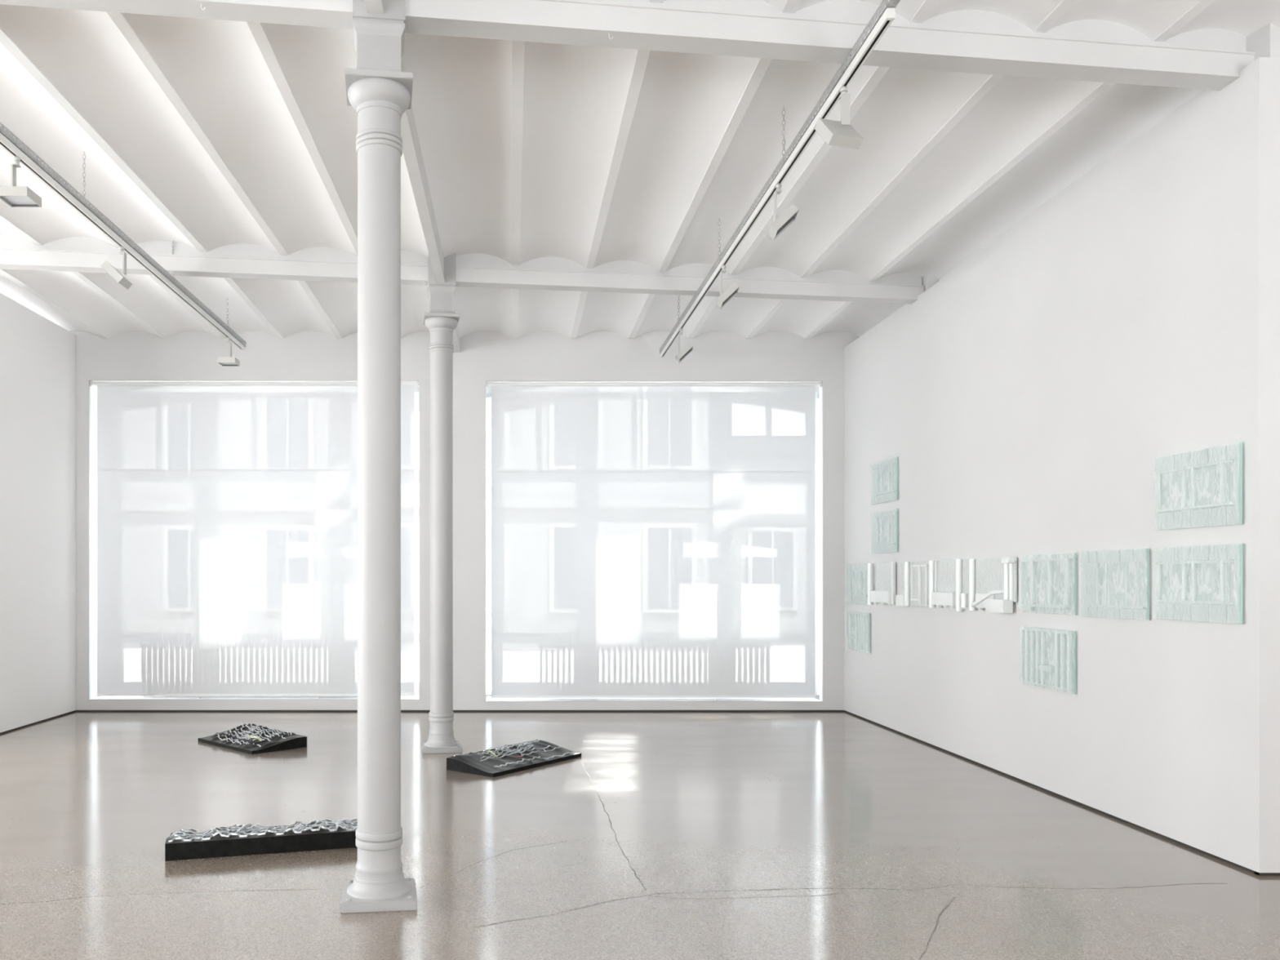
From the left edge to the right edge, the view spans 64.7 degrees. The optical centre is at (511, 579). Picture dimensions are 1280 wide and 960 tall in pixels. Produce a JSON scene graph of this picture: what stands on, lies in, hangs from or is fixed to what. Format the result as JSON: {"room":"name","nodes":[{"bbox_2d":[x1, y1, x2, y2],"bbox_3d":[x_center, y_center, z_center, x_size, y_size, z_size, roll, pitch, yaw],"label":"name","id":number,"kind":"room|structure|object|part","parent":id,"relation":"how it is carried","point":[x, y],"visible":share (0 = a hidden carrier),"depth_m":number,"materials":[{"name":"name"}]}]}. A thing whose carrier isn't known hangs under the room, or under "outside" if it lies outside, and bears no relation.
{"room":"art gallery","nodes":[
{"label":"art gallery","id":0,"kind":"room"},
{"bbox_2d":[0,292,75,733],"bbox_3d":[-5.030,-0.651,10.277,0.140,4.267,2.154,0,0,0],"label":"wall","id":1,"kind":"structure","parent":0,"point":[37,355],"depth_m":10.41,"materials":[{"name":"white paint"}]},
{"bbox_2d":[0,710,75,733],"bbox_3d":[-4.991,1.491,10.285,0.038,0.018,2.150,0,0,0],"label":"trim","id":2,"kind":"structure","parent":1,"relation":"attached to","point":[74,710],"depth_m":10.43,"materials":[{"name":"grey"}]},
{"bbox_2d":[93,382,819,700],"bbox_3d":[-0.815,-0.750,12.140,9.570,4.500,0.320,0,0,0],"label":"brackets","id":3,"kind":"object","parent":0,"point":[488,390],"depth_m":11.98,"materials":[{"name":"white metal"}]},
{"bbox_2d":[70,330,859,710],"bbox_3d":[-0.810,-0.734,11.420,9.580,4.432,0.120,0,0,0],"label":"wall","id":4,"kind":"structure","parent":0,"point":[484,356],"depth_m":11.36,"materials":[{"name":"white paint"}]},
{"bbox_2d":[93,391,419,697],"bbox_3d":[-3.021,-0.419,11.729,4.316,3.642,0.493,0,0,0],"label":"window","id":5,"kind":"structure","parent":4,"relation":"in","point":[416,402],"depth_m":11.90,"materials":[{"name":"white paint"}]},
{"bbox_2d":[89,380,419,698],"bbox_3d":[-2.935,-0.455,11.411,3.750,3.632,0.062,0,0,0],"label":"roller blind","id":6,"kind":"object","parent":5,"relation":"attached to","point":[227,511],"visible":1,"depth_m":11.43,"materials":[{"name":"white fabric"}]},
{"bbox_3d":[-2.935,1.382,11.681,3.754,0.040,0.398,0,0,0],"label":"sill","id":7,"kind":"part","parent":5,"relation":"part of","materials":[{"name":"white paint"}]},
{"bbox_3d":[-1.475,0.691,11.938,0.887,0.124,0.075,0,0,0],"label":"rail","id":8,"kind":"part","parent":5,"relation":"part of","materials":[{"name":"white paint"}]},
{"bbox_3d":[-1.475,1.303,11.938,0.887,0.154,0.075,0,0,0],"label":"rail","id":9,"kind":"part","parent":5,"relation":"part of","materials":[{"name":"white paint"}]},
{"bbox_2d":[75,710,844,711],"bbox_3d":[-0.600,1.491,11.391,9.000,0.018,0.038,0,0,0],"label":"trim","id":10,"kind":"structure","parent":4,"relation":"attached to","point":[75,710],"depth_m":11.37,"materials":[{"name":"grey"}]},
{"bbox_2d":[486,391,818,700],"bbox_3d":[1.677,-0.408,11.729,4.390,3.664,0.493,0,0,0],"label":"window","id":11,"kind":"structure","parent":4,"relation":"in","point":[488,698],"depth_m":11.65,"materials":[{"name":"white paint"}]},
{"bbox_3d":[1.618,1.404,11.681,3.830,0.040,0.398,0,0,0],"label":"sill","id":12,"kind":"part","parent":11,"relation":"part of","materials":[{"name":"white paint"}]},
{"bbox_2d":[486,381,822,700],"bbox_3d":[1.618,-0.441,11.411,3.826,3.646,0.062,0,0,0],"label":"roller blind","id":13,"kind":"object","parent":11,"relation":"attached to","point":[650,540],"visible":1,"depth_m":11.43,"materials":[{"name":"white fabric"}]},
{"bbox_2d":[0,711,1279,959],"bbox_3d":[-0.100,1.560,3.650,16.200,0.121,17.300,0,0,0],"label":"floor","id":14,"kind":"structure","parent":0,"point":[670,835],"depth_m":5.36,"materials":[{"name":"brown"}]},
{"bbox_2d":[198,723,306,754],"bbox_3d":[-2.378,1.435,9.120,0.553,0.130,0.975,0,0,-44],"label":"relief","id":15,"kind":"object","parent":14,"relation":"on","point":[253,739],"visible":1,"depth_m":8.95,"materials":[{"name":"metal"}]},
{"bbox_2d":[164,818,357,861],"bbox_3d":[-1.351,1.436,5.715,1.170,0.128,0.490,0,0,-15],"label":"sculpture","id":16,"kind":"object","parent":14,"relation":"on","point":[248,839],"visible":0.94,"depth_m":5.49,"materials":[{"name":"metal"}]},
{"bbox_2d":[340,0,417,913],"bbox_3d":[-0.623,-0.710,4.680,0.344,4.420,0.344,0,0,-7],"label":"column","id":17,"kind":"structure","parent":14,"relation":"on","point":[378,90],"depth_m":4.59,"materials":[{"name":"white paint"}]},
{"bbox_2d":[364,0,383,13],"bbox_3d":[-0.623,-2.787,-0.169,0.075,0.400,9.462,0,0,0],"label":"tie beam","id":18,"kind":"structure","parent":17,"relation":"attached to","point":[371,6],"depth_m":4.51,"materials":[{"name":"white paint"}]},
{"bbox_2d":[400,57,444,282],"bbox_3d":[-0.623,-2.787,6.740,0.075,0.400,3.884,0,0,0],"label":"tie beam","id":19,"kind":"structure","parent":17,"relation":"attached to","point":[411,149],"depth_m":6.72,"materials":[{"name":"white paint"}]},
{"bbox_2d":[421,253,462,753],"bbox_3d":[-0.623,-0.710,8.800,0.344,4.420,0.344,0,0,-7],"label":"column","id":20,"kind":"structure","parent":14,"relation":"on","point":[441,321],"depth_m":8.71,"materials":[{"name":"white metal"}]},
{"bbox_2d":[453,309,460,352],"bbox_3d":[-0.623,-2.787,10.139,0.075,0.400,2.441,0,0,0],"label":"tie beam","id":21,"kind":"structure","parent":20,"relation":"attached to","point":[455,332],"depth_m":10.92,"materials":[{"name":"white paint"}]},
{"bbox_2d":[446,739,581,777],"bbox_3d":[0.035,1.440,8.182,0.486,0.120,1.152,0,0,40],"label":"relief","id":22,"kind":"object","parent":14,"relation":"on","point":[506,759],"visible":1,"depth_m":8.02,"materials":[{"name":"metal"}]},
{"bbox_2d":[0,0,1279,338],"bbox_3d":[0.307,-2.891,3.650,16.575,0.318,17.300,0,0,0],"label":"ceiling","id":23,"kind":"structure","parent":0,"point":[202,135],"depth_m":6.71,"materials":[{"name":"white paint"}]},
{"bbox_2d":[0,122,246,349],"bbox_3d":[-2.875,-2.680,3.110,0.045,0.454,15.220,0,0,0],"label":"track","id":24,"kind":"object","parent":23,"relation":"hanging from","point":[51,178],"visible":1,"depth_m":6.97,"materials":[{"name":"metal"}]},
{"bbox_2d":[0,155,41,207],"bbox_3d":[-2.863,-2.328,5.800,0.178,0.262,0.178,0,0,0],"label":"track spotlight","id":25,"kind":"object","parent":24,"relation":"hanging from","point":[14,196],"visible":1,"depth_m":5.78,"materials":[{"name":"grey metal"}]},
{"bbox_3d":[-2.875,-2.715,6.710,0.017,0.384,0.017,0,0,-45],"label":"suspension chain","id":26,"kind":"part","parent":24,"relation":"part of","materials":[{"name":"grey metal"}]},
{"bbox_2d":[100,245,132,289],"bbox_3d":[-2.913,-2.312,7.360,0.167,0.294,0.178,0,0,0],"label":"track spotlight","id":27,"kind":"object","parent":24,"relation":"hanging from","point":[117,275],"visible":1,"depth_m":7.30,"materials":[{"name":"grey metal"}]},
{"bbox_3d":[-2.875,-2.715,8.470,0.017,0.384,0.017,0,0,-45],"label":"suspension chain","id":28,"kind":"part","parent":24,"relation":"part of","materials":[{"name":"grey metal"}]},
{"bbox_3d":[-2.875,-2.705,10.100,0.017,0.354,0.017,0,0,45],"label":"suspension chain","id":29,"kind":"part","parent":24,"relation":"part of","materials":[{"name":"grey metal"}]},
{"bbox_2d":[217,337,239,366],"bbox_3d":[-2.875,-2.322,10.130,0.178,0.273,0.178,0,0,0],"label":"track spotlight","id":30,"kind":"object","parent":24,"relation":"hanging from","point":[230,361],"visible":1,"depth_m":10.11,"materials":[{"name":"grey metal"}]},
{"bbox_2d":[0,233,938,303],"bbox_3d":[-1.998,-2.752,8.619,12.065,0.337,0.232,0,0,-7],"label":"ceiling beam","id":31,"kind":"structure","parent":23,"relation":"attached to","point":[69,254],"depth_m":8.80,"materials":[{"name":"white paint"}]},
{"bbox_2d":[0,0,1279,90],"bbox_3d":[-1.775,-2.751,4.549,12.520,0.339,0.360,0,0,-7],"label":"ceiling beam","id":32,"kind":"structure","parent":23,"relation":"attached to","point":[963,41],"depth_m":4.91,"materials":[{"name":"white paint"}]},
{"bbox_2d":[659,0,900,357],"bbox_3d":[1.655,-2.680,3.530,0.045,0.454,15.060,0,0,0],"label":"track","id":33,"kind":"object","parent":23,"relation":"hanging from","point":[845,74],"visible":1,"depth_m":5.76,"materials":[{"name":"metal"}]},
{"bbox_3d":[1.655,-2.709,9.900,0.017,0.354,0.017,0,0,-45],"label":"suspension chain","id":34,"kind":"part","parent":33,"relation":"part of","materials":[{"name":"grey metal"}]},
{"bbox_2d":[675,328,693,363],"bbox_3d":[1.683,-2.299,9.767,0.167,0.319,0.178,0,0,8],"label":"track spotlight","id":35,"kind":"object","parent":33,"relation":"hanging from","point":[682,354],"visible":1,"depth_m":9.73,"materials":[{"name":"grey metal"}]},
{"bbox_3d":[1.655,-2.715,7.960,0.017,0.384,0.017,0,0,45],"label":"suspension chain","id":36,"kind":"part","parent":33,"relation":"part of","materials":[{"name":"grey metal"}]},
{"bbox_2d":[715,264,739,308],"bbox_3d":[1.683,-2.299,7.797,0.167,0.319,0.178,0,0,8],"label":"track spotlight","id":37,"kind":"object","parent":33,"relation":"hanging from","point":[724,297],"visible":1,"depth_m":7.76,"materials":[{"name":"grey metal"}]},
{"bbox_2d":[768,182,799,239],"bbox_3d":[1.683,-2.299,6.197,0.167,0.319,0.178,0,0,8],"label":"track spotlight","id":38,"kind":"object","parent":33,"relation":"hanging from","point":[780,224],"visible":1,"depth_m":6.17,"materials":[{"name":"grey metal"}]},
{"bbox_3d":[1.655,-2.715,6.080,0.017,0.384,0.017,0,0,45],"label":"suspension chain","id":39,"kind":"part","parent":33,"relation":"part of","materials":[{"name":"grey metal"}]},
{"bbox_2d":[814,85,863,149],"bbox_3d":[1.647,-2.311,5.029,0.178,0.296,0.159,0,0,-17],"label":"track spotlight","id":40,"kind":"object","parent":33,"relation":"hanging from","point":[835,133],"visible":1,"depth_m":4.97,"materials":[{"name":"grey metal"}]},
{"bbox_2d":[890,89,1212,315],"bbox_3d":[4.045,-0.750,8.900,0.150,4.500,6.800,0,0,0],"label":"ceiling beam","id":41,"kind":"structure","parent":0,"point":[1203,92],"depth_m":6.86,"materials":[{"name":"white paint"}]},
{"bbox_2d":[844,57,1279,872],"bbox_3d":[3.860,-0.581,8.204,0.160,4.125,6.308,0,0,0],"label":"wall","id":42,"kind":"structure","parent":0,"point":[1026,401],"depth_m":6.36,"materials":[{"name":"white paint"}]},
{"bbox_2d":[845,611,870,653],"bbox_3d":[3.747,0.562,10.843,0.066,0.421,0.697,0,0,0],"label":"relief","id":43,"kind":"object","parent":42,"relation":"attached to","point":[857,624],"visible":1,"depth_m":10.76,"materials":[{"name":"teal"}]},
{"bbox_3d":[3.744,0.362,10.848,0.020,0.021,0.679,0,0,0],"label":"rail","id":44,"kind":"part","parent":43,"relation":"part of","materials":[{"name":"white glass"}]},
{"bbox_2d":[846,562,870,604],"bbox_3d":[3.754,0.041,10.851,0.052,0.440,0.697,0,0,0],"label":"relief","id":45,"kind":"object","parent":42,"relation":"attached to","point":[856,573],"visible":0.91,"depth_m":10.85,"materials":[{"name":"teal"}]},
{"bbox_3d":[3.741,0.172,10.766,0.026,0.015,0.526,0,0,0],"label":"sill","id":46,"kind":"part","parent":45,"relation":"part of","materials":[{"name":"green glass"}]},
{"bbox_2d":[867,562,895,605],"bbox_3d":[3.745,0.042,10.121,0.070,0.432,0.647,0,0,0],"label":"relief","id":47,"kind":"object","parent":42,"relation":"attached to","point":[884,593],"visible":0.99,"depth_m":10.08,"materials":[{"name":"white"}]},
{"bbox_2d":[871,508,897,553],"bbox_3d":[3.754,-0.483,10.089,0.052,0.421,0.681,0,0,0],"label":"relief","id":48,"kind":"object","parent":42,"relation":"attached to","point":[884,524],"visible":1,"depth_m":10.05,"materials":[{"name":"teal"}]},
{"bbox_3d":[3.741,-0.362,10.004,0.026,0.015,0.504,0,0,0],"label":"sill","id":49,"kind":"part","parent":48,"relation":"part of","materials":[{"name":"green glass"}]},
{"bbox_2d":[871,456,897,504],"bbox_3d":[3.754,-0.994,10.089,0.052,0.418,0.681,0,0,0],"label":"relief","id":50,"kind":"object","parent":42,"relation":"attached to","point":[884,474],"visible":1,"depth_m":10.05,"materials":[{"name":"teal"}]},
{"bbox_3d":[3.741,-0.874,10.004,0.026,0.015,0.504,0,0,0],"label":"sill","id":51,"kind":"part","parent":50,"relation":"part of","materials":[{"name":"green glass"}]},
{"bbox_2d":[895,560,928,606],"bbox_3d":[3.746,0.038,9.322,0.067,0.420,0.689,0,0,0],"label":"relief","id":52,"kind":"object","parent":42,"relation":"attached to","point":[914,575],"visible":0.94,"depth_m":9.31,"materials":[{"name":"white"}]},
{"bbox_3d":[3.760,-0.004,9.553,0.012,0.336,0.179,0,0,0],"label":"plate","id":53,"kind":"part","parent":52,"relation":"part of","materials":[{"name":"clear glass"}]},
{"bbox_3d":[3.747,0.032,9.354,0.014,0.323,0.021,0,0,0],"label":"frame","id":54,"kind":"part","parent":52,"relation":"part of","materials":[{"name":"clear glass"}]},
{"bbox_3d":[3.760,0.036,9.201,0.012,0.415,0.448,0,0,0],"label":"plate","id":55,"kind":"part","parent":52,"relation":"part of","materials":[{"name":"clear glass"}]},
{"bbox_3d":[3.746,0.046,9.016,0.016,0.369,0.033,0,0,0],"label":"frame","id":56,"kind":"part","parent":52,"relation":"part of","materials":[{"name":"clear glass"}]},
{"bbox_2d":[928,559,968,611],"bbox_3d":[3.742,0.043,8.560,0.076,0.437,0.702,0,0,0],"label":"relief","id":57,"kind":"object","parent":42,"relation":"attached to","point":[948,580],"visible":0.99,"depth_m":8.53,"materials":[{"name":"white"}]},
{"bbox_3d":[3.760,0.030,8.611,0.012,0.404,0.462,0,0,0],"label":"plate","id":58,"kind":"part","parent":57,"relation":"part of","materials":[{"name":"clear glass"}]},
{"bbox_3d":[3.760,0.035,8.268,0.012,0.412,0.117,0,0,0],"label":"plate","id":59,"kind":"part","parent":57,"relation":"part of","materials":[{"name":"clear glass"}]},
{"bbox_2d":[968,556,1017,613],"bbox_3d":[3.729,0.039,7.793,0.101,0.418,0.692,0,0,0],"label":"relief","id":60,"kind":"object","parent":42,"relation":"attached to","point":[993,582],"visible":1,"depth_m":7.74,"materials":[{"name":"white"}]},
{"bbox_3d":[3.735,0.148,7.830,0.039,0.146,0.517,0,0,0],"label":"handrail","id":61,"kind":"part","parent":60,"relation":"part of","materials":[{"name":"clear glass"}]},
{"bbox_3d":[3.760,-0.002,7.766,0.012,0.334,0.638,0,0,0],"label":"plate","id":62,"kind":"part","parent":60,"relation":"part of","materials":[{"name":"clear glass"}]},
{"bbox_2d":[1019,626,1075,693],"bbox_3d":[3.744,0.553,7.005,0.071,0.421,0.672,0,0,0],"label":"relief","id":63,"kind":"object","parent":42,"relation":"attached to","point":[1047,656],"visible":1,"depth_m":6.97,"materials":[{"name":"teal"}]},
{"bbox_3d":[3.743,0.354,7.014,0.022,0.023,0.653,0,0,0],"label":"rail","id":64,"kind":"part","parent":63,"relation":"part of","materials":[{"name":"green glass"}]},
{"bbox_3d":[3.745,0.739,7.014,0.018,0.010,0.653,0,0,0],"label":"rail","id":65,"kind":"part","parent":63,"relation":"part of","materials":[{"name":"green glass"}]},
{"bbox_2d":[1019,552,1075,614],"bbox_3d":[3.750,0.027,7.002,0.060,0.416,0.678,0,0,0],"label":"relief","id":66,"kind":"object","parent":42,"relation":"attached to","point":[1047,582],"visible":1,"depth_m":6.95,"materials":[{"name":"teal"}]},
{"bbox_3d":[3.743,0.042,7.328,0.022,0.362,0.027,0,0,0],"label":"frame","id":67,"kind":"part","parent":66,"relation":"part of","materials":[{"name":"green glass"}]},
{"bbox_3d":[3.737,0.180,6.946,0.034,0.023,0.472,0,0,0],"label":"sill","id":68,"kind":"part","parent":66,"relation":"part of","materials":[{"name":"green glass"}]},
{"bbox_3d":[3.742,0.015,6.722,0.024,0.324,0.026,0,0,0],"label":"frame","id":69,"kind":"part","parent":66,"relation":"part of","materials":[{"name":"green glass"}]},
{"bbox_2d":[844,710,1267,875],"bbox_3d":[3.811,1.491,8.211,0.038,0.018,6.298,0,0,0],"label":"trim","id":70,"kind":"structure","parent":42,"relation":"attached to","point":[999,771],"depth_m":6.49,"materials":[{"name":"grey"}]},
{"bbox_2d":[1080,547,1149,620],"bbox_3d":[3.754,0.025,6.242,0.052,0.426,0.687,0,0,0],"label":"relief","id":71,"kind":"object","parent":42,"relation":"attached to","point":[1115,584],"visible":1,"depth_m":6.20,"materials":[{"name":"teal"}]},
{"bbox_3d":[3.748,0.025,6.391,0.012,0.264,0.011,0,0,0],"label":"frame","id":72,"kind":"part","parent":71,"relation":"part of","materials":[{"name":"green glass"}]},
{"bbox_3d":[3.741,0.165,6.149,0.026,0.015,0.499,0,0,0],"label":"sill","id":73,"kind":"part","parent":71,"relation":"part of","materials":[{"name":"green glass"}]},
{"bbox_2d":[1155,442,1242,530],"bbox_3d":[3.754,-0.499,5.486,0.052,0.423,0.676,0,0,0],"label":"relief","id":74,"kind":"object","parent":42,"relation":"attached to","point":[1203,487],"visible":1,"depth_m":5.44,"materials":[{"name":"teal"}]},
{"bbox_3d":[3.741,-0.396,5.487,0.026,0.015,0.598,0,0,0],"label":"sill","id":75,"kind":"part","parent":74,"relation":"part of","materials":[{"name":"green glass"}]},
{"bbox_2d":[1155,543,1242,624],"bbox_3d":[3.754,0.021,5.483,0.052,0.415,0.676,0,0,0],"label":"relief","id":76,"kind":"object","parent":42,"relation":"attached to","point":[1201,583],"visible":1,"depth_m":5.44,"materials":[{"name":"teal"}]},
{"bbox_3d":[3.741,0.121,5.484,0.026,0.014,0.598,0,0,0],"label":"sill","id":77,"kind":"part","parent":76,"relation":"part of","materials":[{"name":"green glass"}]},
{"bbox_2d":[1254,871,1279,875],"bbox_3d":[5.896,1.491,5.082,4.208,0.018,0.036,0,0,0],"label":"trim","id":78,"kind":"structure","parent":42,"relation":"attached to","point":[1268,873],"depth_m":5.07,"materials":[{"name":"grey"}]},
{"label":"outside","id":79,"kind":"structure","parent":0,"visible":0},
{"bbox_2d":[93,645,819,692],"bbox_3d":[0.000,1.775,28.650,80.000,0.250,32.700,0,0,0],"label":"ground","id":80,"kind":"structure","parent":79,"point":[488,654],"depth_m":18.31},
{"bbox_2d":[93,406,93,648],"bbox_3d":[-10.100,-4.200,28.000,12.000,11.700,8.800,0,0,0],"label":"house","id":81,"kind":"structure","parent":80,"relation":"on","point":[93,406],"depth_m":23.91,"materials":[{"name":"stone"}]},
{"bbox_2d":[414,402,491,651],"bbox_3d":[0.400,-3.050,27.000,8.800,9.400,8.800,0,0,0],"label":"house","id":82,"kind":"structure","parent":80,"relation":"on","point":[488,406],"depth_m":22.96,"materials":[{"name":"stone"}]},
{"bbox_2d":[817,404,819,645],"bbox_3d":[10.150,-2.050,29.000,9.900,7.400,8.800,0,0,0],"label":"house","id":83,"kind":"structure","parent":80,"relation":"on","point":[818,405],"depth_m":25.00,"materials":[{"name":"stone"}]},
{"bbox_3d":[10.150,-3.375,24.875,9.800,0.350,0.250,0,0,0],"label":"cornice","id":84,"kind":"part","parent":83,"relation":"part of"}
]}

